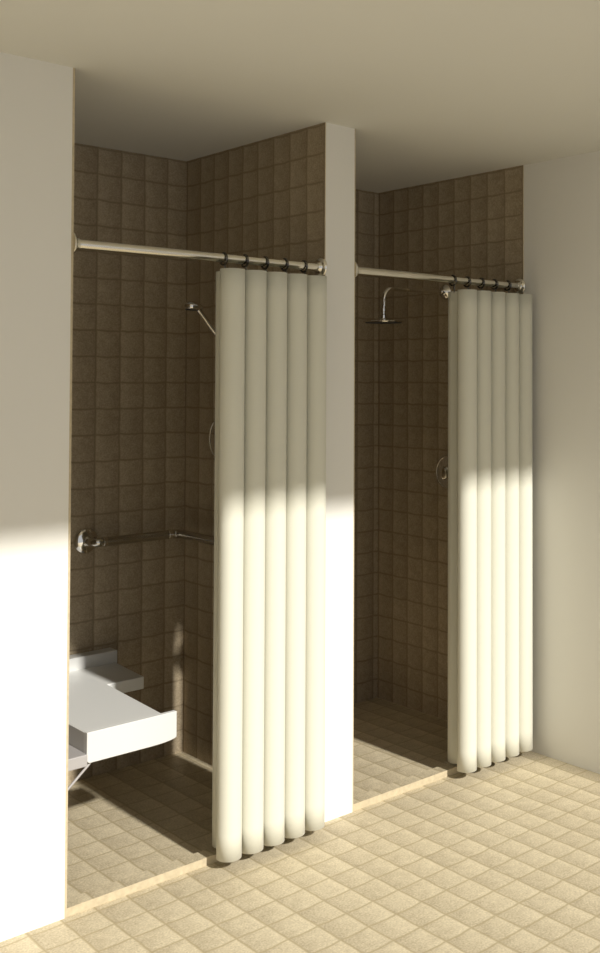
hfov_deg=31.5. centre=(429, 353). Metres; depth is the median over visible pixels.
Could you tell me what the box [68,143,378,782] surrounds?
wall
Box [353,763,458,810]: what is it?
trim
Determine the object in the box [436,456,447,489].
shower valve
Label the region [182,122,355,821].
wall
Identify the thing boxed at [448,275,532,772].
shower curtain
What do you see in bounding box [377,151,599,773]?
wall
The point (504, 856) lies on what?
floor
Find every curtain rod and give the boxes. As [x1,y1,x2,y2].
[73,233,326,275]
[355,262,525,293]
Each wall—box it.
[0,52,74,941]
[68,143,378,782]
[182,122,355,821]
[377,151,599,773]
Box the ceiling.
[0,0,599,192]
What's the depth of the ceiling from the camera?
3.12 m
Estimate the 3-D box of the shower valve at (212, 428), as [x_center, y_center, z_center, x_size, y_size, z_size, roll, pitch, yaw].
[-0.827,0.337,4.112,0.036,0.176,0.176,1,-2,-44]
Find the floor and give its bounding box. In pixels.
[0,697,599,952]
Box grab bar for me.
[73,528,213,553]
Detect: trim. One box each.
[67,847,217,916]
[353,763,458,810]
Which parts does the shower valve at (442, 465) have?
knob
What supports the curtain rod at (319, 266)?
attached to the wall at (37, 97)
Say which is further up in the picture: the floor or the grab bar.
the grab bar
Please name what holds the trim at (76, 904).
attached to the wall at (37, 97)
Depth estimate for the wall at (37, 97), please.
2.95 m
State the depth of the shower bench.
3.42 m
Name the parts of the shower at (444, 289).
spray plate, arm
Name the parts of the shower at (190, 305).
handle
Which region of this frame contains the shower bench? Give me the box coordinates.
[68,648,176,790]
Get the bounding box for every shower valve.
[209,420,214,457]
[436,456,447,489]
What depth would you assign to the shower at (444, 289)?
4.51 m
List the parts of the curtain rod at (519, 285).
rod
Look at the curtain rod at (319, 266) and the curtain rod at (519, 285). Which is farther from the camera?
the curtain rod at (519, 285)
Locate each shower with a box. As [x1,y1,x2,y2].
[181,301,214,335]
[363,284,451,323]
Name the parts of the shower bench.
panel, panel, panel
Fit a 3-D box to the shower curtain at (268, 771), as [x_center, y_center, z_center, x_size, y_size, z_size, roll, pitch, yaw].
[-0.533,0.629,3.474,0.435,1.914,0.167,1,-2,-44]
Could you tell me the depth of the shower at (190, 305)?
3.87 m
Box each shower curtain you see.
[212,252,326,862]
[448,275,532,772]

